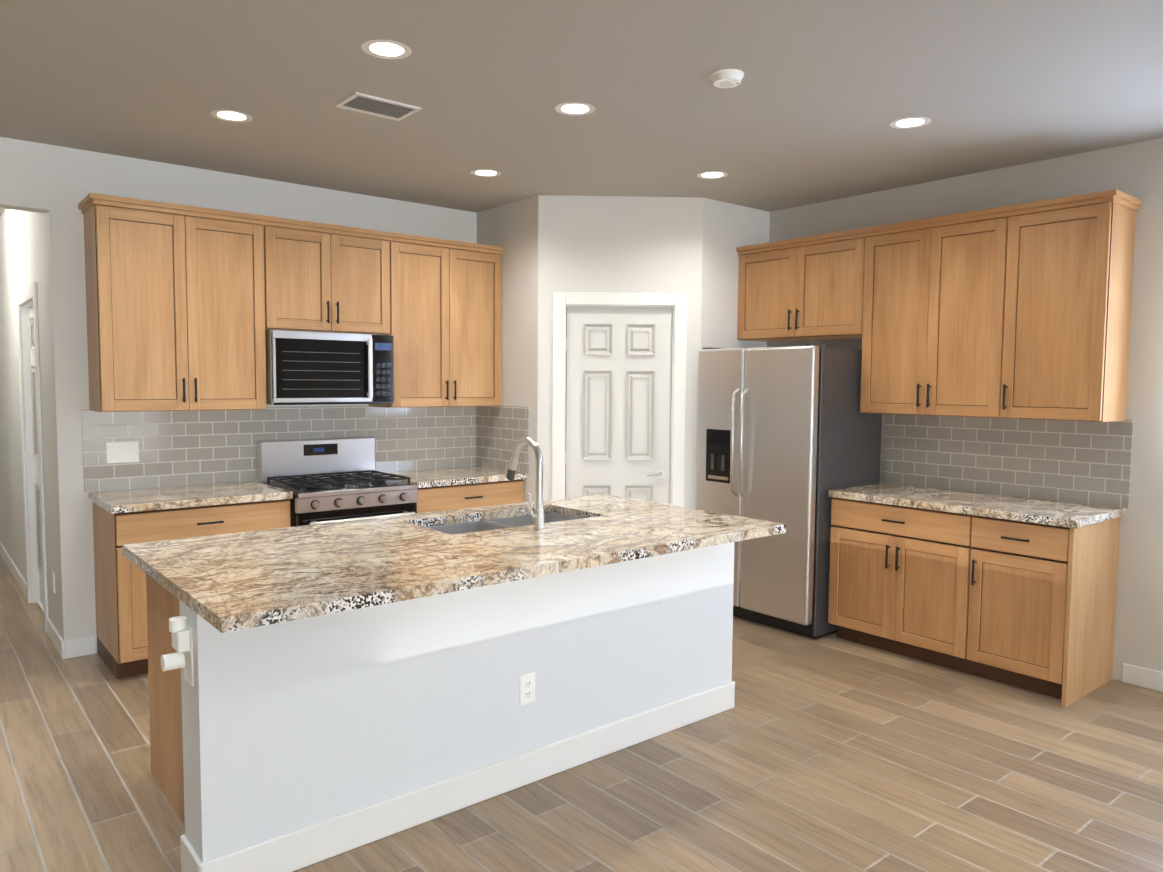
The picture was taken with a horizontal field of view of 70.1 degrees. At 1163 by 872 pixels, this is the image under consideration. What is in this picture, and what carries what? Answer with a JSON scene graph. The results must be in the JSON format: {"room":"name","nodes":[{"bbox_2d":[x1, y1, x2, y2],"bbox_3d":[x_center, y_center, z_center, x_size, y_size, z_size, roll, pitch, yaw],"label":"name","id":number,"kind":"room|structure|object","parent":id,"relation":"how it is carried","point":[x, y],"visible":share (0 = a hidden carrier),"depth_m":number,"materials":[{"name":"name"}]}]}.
{"room":"kitchen","nodes":[
{"label":"kitchen","id":0,"kind":"room"},
{"bbox_2d":[0,209,66,658],"bbox_3d":[-4.110,-0.274,6.106,0.133,2.784,4.132,-3,5,-39],"label":"wall","id":1,"kind":"structure","parent":0,"point":[23,252],"depth_m":5.81,"materials":[{"name":"grey paint"}]},
{"bbox_2d":[16,282,48,632],"bbox_3d":[-3.485,0.117,5.366,0.136,2.110,0.950,-3,5,-39],"label":"door frame","id":2,"kind":"structure","parent":1,"relation":"attached to","point":[26,297],"depth_m":5.60,"materials":[{"name":"white paint"}]},
{"bbox_2d":[26,304,43,611],"bbox_3d":[-3.493,0.157,5.361,0.047,2.007,0.770,-3,5,-39],"label":"hall door","id":3,"kind":"structure","parent":1,"relation":"in","point":[34,450],"depth_m":5.59,"materials":[{"name":"grey paint"}]},
{"bbox_2d":[52,571,54,592],"bbox_3d":[-3.047,0.844,4.786,0.007,0.116,0.072,-3,5,-39],"label":"outlet","id":4,"kind":"object","parent":1,"relation":"attached to","point":[53,580],"visible":1,"depth_m":4.77,"materials":[{"name":"white plastic"}]},
{"bbox_2d":[0,137,476,652],"bbox_3d":[-3.308,-0.143,4.188,9.840,2.784,0.120,-3,5,-39],"label":"wall","id":5,"kind":"structure","parent":0,"point":[57,185],"depth_m":4.58,"materials":[{"name":"grey paint"}]},
{"bbox_2d":[78,197,281,411],"bbox_3d":[-2.256,-0.694,4.717,0.920,1.092,0.341,-3,5,-39],"label":"upper cabinet","id":6,"kind":"object","parent":5,"relation":"attached to","point":[187,306],"depth_m":4.54,"materials":[{"name":"brown wood"}]},
{"bbox_2d":[82,406,528,491],"bbox_3d":[-1.558,0.056,5.138,2.554,0.458,0.664,-3,5,-39],"label":"tile backsplash","id":7,"kind":"structure","parent":5,"relation":"attached to","point":[180,448],"depth_m":5.21,"materials":[{"name":"grey tile"}]},
{"bbox_2d":[106,441,138,463],"bbox_3d":[-2.598,0.092,4.697,0.165,0.120,0.007,-3,5,-39],"label":"switch plate","id":8,"kind":"object","parent":7,"relation":"attached to","point":[123,452],"visible":1,"depth_m":4.69,"materials":[{"name":"white plastic"}]},
{"bbox_2d":[278,221,393,335],"bbox_3d":[-1.640,-0.960,5.207,0.795,0.617,0.341,-3,5,-39],"label":"upper cabinet","id":9,"kind":"object","parent":5,"relation":"attached to","point":[330,279],"depth_m":5.09,"materials":[{"name":"brown wood"}]},
{"bbox_2d":[265,329,393,404],"bbox_3d":[-1.610,-0.423,5.199,0.777,0.438,0.449,-3,5,-39],"label":"microwave","id":10,"kind":"object","parent":9,"relation":"attached to","point":[308,367],"visible":1,"depth_m":5.03,"materials":[{"name":"silver metal"}]},
{"bbox_2d":[369,237,503,407],"bbox_3d":[-1.027,-0.751,5.728,0.924,1.092,0.341,-3,5,-39],"label":"upper cabinet","id":11,"kind":"object","parent":5,"relation":"attached to","point":[448,294],"depth_m":5.60,"materials":[{"name":"brown wood"}]},
{"bbox_2d":[0,554,1162,871],"bbox_3d":[-1.437,1.459,2.003,9.840,0.100,14.040,-3,5,-39],"label":"floor","id":12,"kind":"structure","parent":0,"point":[830,752],"depth_m":3.20,"materials":[{"name":"brown tile"}]},
{"bbox_2d":[92,499,290,678],"bbox_3d":[-2.180,0.791,4.682,0.888,0.874,0.654,-3,5,-39],"label":"base cabinet","id":13,"kind":"object","parent":12,"relation":"on","point":[121,613],"visible":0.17,"depth_m":4.32,"materials":[{"name":"brown wood"}]},
{"bbox_2d":[88,481,292,513],"bbox_3d":[-2.187,0.334,4.651,0.910,0.040,0.644,-3,5,-39],"label":"countertop","id":14,"kind":"structure","parent":13,"relation":"on","point":[137,500],"depth_m":4.52,"materials":[{"name":"stone"}]},
{"bbox_2d":[257,437,417,526],"bbox_3d":[-1.500,0.620,5.151,0.755,1.165,0.722,-3,5,-39],"label":"range","id":15,"kind":"object","parent":12,"relation":"on","point":[329,480],"visible":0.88,"depth_m":5.11,"materials":[{"name":"silver metal"}]},
{"bbox_2d":[122,437,785,871],"bbox_3d":[-0.448,0.668,3.454,2.505,1.305,1.272,-3,5,-39],"label":"kitchen island","id":16,"kind":"object","parent":12,"relation":"on","point":[324,691],"visible":1,"depth_m":2.96,"materials":[{"name":"white paint"}]},
{"bbox_2d":[122,494,785,632],"bbox_3d":[-0.412,0.425,3.452,2.435,0.040,1.248,-3,5,-39],"label":"island countertop","id":17,"kind":"structure","parent":16,"relation":"on","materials":[{"name":"stone"}]},
{"bbox_2d":[426,512,580,534],"bbox_3d":[-0.344,0.526,3.852,0.864,0.210,0.454,-3,5,-39],"label":"island sink","id":18,"kind":"object","parent":17,"relation":"in","point":[514,519],"depth_m":4.01,"materials":[{"name":"silver metal"}]},
{"bbox_2d":[506,437,545,529],"bbox_3d":[-0.260,0.200,3.624,0.096,0.390,0.268,-3,5,-39],"label":"island faucet","id":19,"kind":"object","parent":17,"relation":"on","point":[538,516],"depth_m":3.55,"materials":[{"name":"silver metal"}]},
{"bbox_2d":[415,479,523,513],"bbox_3d":[-0.913,0.733,5.726,0.857,0.874,0.654,-3,5,-39],"label":"base cabinet","id":20,"kind":"object","parent":12,"relation":"on","point":[446,498],"visible":0.21,"depth_m":5.46,"materials":[{"name":"brown wood"}]},
{"bbox_2d":[385,466,526,487],"bbox_3d":[-0.913,0.275,5.699,0.859,0.040,0.644,-3,5,-39],"label":"countertop","id":21,"kind":"structure","parent":20,"relation":"on","point":[425,478],"depth_m":5.58,"materials":[{"name":"stone"}]},
{"bbox_2d":[696,344,881,638],"bbox_3d":[1.322,0.312,5.455,0.817,1.782,0.914,-3,5,-39],"label":"fridge","id":22,"kind":"object","parent":12,"relation":"on","point":[789,437],"visible":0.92,"depth_m":5.09,"materials":[{"name":"grey metal"}]},
{"bbox_2d":[828,497,955,667],"bbox_3d":[2.015,0.813,4.841,0.621,0.874,0.906,-3,5,-39],"label":"base cabinet","id":23,"kind":"object","parent":12,"relation":"on","point":[890,576],"depth_m":4.68,"materials":[{"name":"brown wood"}]},
{"bbox_2d":[948,513,1120,706],"bbox_3d":[2.398,0.846,4.377,0.621,0.874,0.554,-3,5,-39],"label":"base cabinet","id":24,"kind":"object","parent":12,"relation":"on","point":[1027,606],"depth_m":4.17,"materials":[{"name":"brown wood"}]},
{"bbox_2d":[828,483,1124,527],"bbox_3d":[2.151,0.368,4.633,0.644,0.040,1.354,-3,5,-39],"label":"countertop","id":25,"kind":"structure","parent":24,"relation":"on","point":[1050,512],"depth_m":4.44,"materials":[{"name":"stone"}]},
{"bbox_2d":[0,0,1162,215],"bbox_3d":[-1.414,-1.419,1.816,9.840,0.100,14.040,-3,5,-39],"label":"ceiling","id":26,"kind":"structure","parent":0,"point":[816,102],"depth_m":3.52,"materials":[{"name":"grey paint"}]},
{"bbox_2d":[211,110,252,121],"bbox_3d":[-1.641,-1.502,3.893,0.184,0.001,0.184,-3,5,-39],"label":"recessed light","id":27,"kind":"object","parent":26,"relation":"in","point":[232,116],"visible":1,"depth_m":3.89,"materials":[{"name":"white plastic"}]},
{"bbox_2d":[335,92,420,120],"bbox_3d":[-0.918,-1.486,3.748,0.315,0.008,0.220,-3,5,-39],"label":"ceiling vent","id":28,"kind":"object","parent":26,"relation":"in","point":[375,106],"visible":1,"depth_m":3.74,"materials":[{"name":"white metal"}]},
{"bbox_2d":[361,40,411,58],"bbox_3d":[-0.727,-1.443,3.098,0.184,0.001,0.184,-3,5,-39],"label":"recessed light","id":29,"kind":"object","parent":26,"relation":"in","point":[388,49],"visible":1,"depth_m":3.10,"materials":[{"name":"white plastic"}]},
{"bbox_2d":[470,169,500,176],"bbox_3d":[-0.568,-1.561,4.923,0.184,0.001,0.184,-3,5,-39],"label":"recessed light","id":30,"kind":"object","parent":26,"relation":"in","point":[485,172],"visible":1,"depth_m":4.93,"materials":[{"name":"white plastic"}]},
{"bbox_2d":[555,102,594,115],"bbox_3d":[-0.028,-1.481,3.755,0.184,0.001,0.184,-3,5,-39],"label":"recessed light","id":31,"kind":"object","parent":26,"relation":"in","point":[575,108],"visible":1,"depth_m":3.75,"materials":[{"name":"white plastic"}]},
{"bbox_2d":[697,171,727,178],"bbox_3d":[0.778,-1.551,4.928,0.184,0.001,0.184,-3,5,-39],"label":"recessed light","id":32,"kind":"object","parent":26,"relation":"in","point":[712,174],"visible":1,"depth_m":4.92,"materials":[{"name":"white plastic"}]},
{"bbox_2d":[710,69,743,87],"bbox_3d":[0.585,-1.433,3.337,0.136,0.038,0.136,-3,5,-39],"label":"smoke detector","id":33,"kind":"object","parent":26,"relation":"attached to","point":[726,78],"visible":0.98,"depth_m":3.30,"materials":[{"name":"white plastic"}]},
{"bbox_2d":[890,117,930,128],"bbox_3d":[1.552,-1.479,3.915,0.184,0.001,0.184,-3,5,-39],"label":"recessed light","id":34,"kind":"object","parent":26,"relation":"in","point":[908,122],"visible":1,"depth_m":3.91,"materials":[{"name":"white plastic"}]},
{"bbox_2d":[477,195,769,508],"bbox_3d":[0.283,-0.242,6.136,1.576,2.784,1.439,-3,5,-39],"label":"wall","id":35,"kind":"structure","parent":0,"point":[550,244],"depth_m":5.59,"materials":[{"name":"grey paint"}]},
{"bbox_2d":[566,307,671,504],"bbox_3d":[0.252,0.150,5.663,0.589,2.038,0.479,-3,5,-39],"label":"pantry door","id":36,"kind":"structure","parent":35,"relation":"in","point":[618,402],"depth_m":5.64,"materials":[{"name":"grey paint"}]},
{"bbox_2d":[552,292,687,506],"bbox_3d":[0.250,0.107,5.680,0.905,2.147,0.117,0,4,-2],"label":"door frame","id":37,"kind":"structure","parent":35,"relation":"attached to","point":[675,302],"depth_m":5.59,"materials":[{"name":"white paint"}]},
{"bbox_2d":[767,138,1162,691],"bbox_3d":[3.592,-0.042,3.453,0.132,2.784,10.040,-3,5,-39],"label":"wall","id":38,"kind":"structure","parent":0,"point":[1134,170],"depth_m":4.29,"materials":[{"name":"grey paint"}]},
{"bbox_2d":[736,233,851,341],"bbox_3d":[1.536,-0.959,5.545,0.341,0.612,0.982,-3,5,-39],"label":"upper cabinet","id":39,"kind":"object","parent":38,"relation":"attached to","point":[789,290],"depth_m":5.44,"materials":[{"name":"brown wood"}]},
{"bbox_2d":[848,213,991,416],"bbox_3d":[2.114,-0.670,4.859,0.341,1.092,0.967,-3,5,-39],"label":"upper cabinet","id":40,"kind":"object","parent":38,"relation":"attached to","point":[918,303],"depth_m":4.77,"materials":[{"name":"brown wood"}]},
{"bbox_2d":[883,414,1132,507],"bbox_3d":[2.397,0.108,4.821,0.008,0.458,1.390,-3,5,-39],"label":"tile backsplash","id":41,"kind":"structure","parent":38,"relation":"attached to","point":[1086,462],"depth_m":4.73,"materials":[{"name":"grey tile"}]},
{"bbox_2d":[984,193,1139,421],"bbox_3d":[2.518,-0.635,4.370,0.341,1.092,0.553,-3,5,-39],"label":"upper cabinet","id":42,"kind":"object","parent":38,"relation":"attached to","point":[1020,311],"depth_m":4.23,"materials":[{"name":"brown wood"}]}
]}

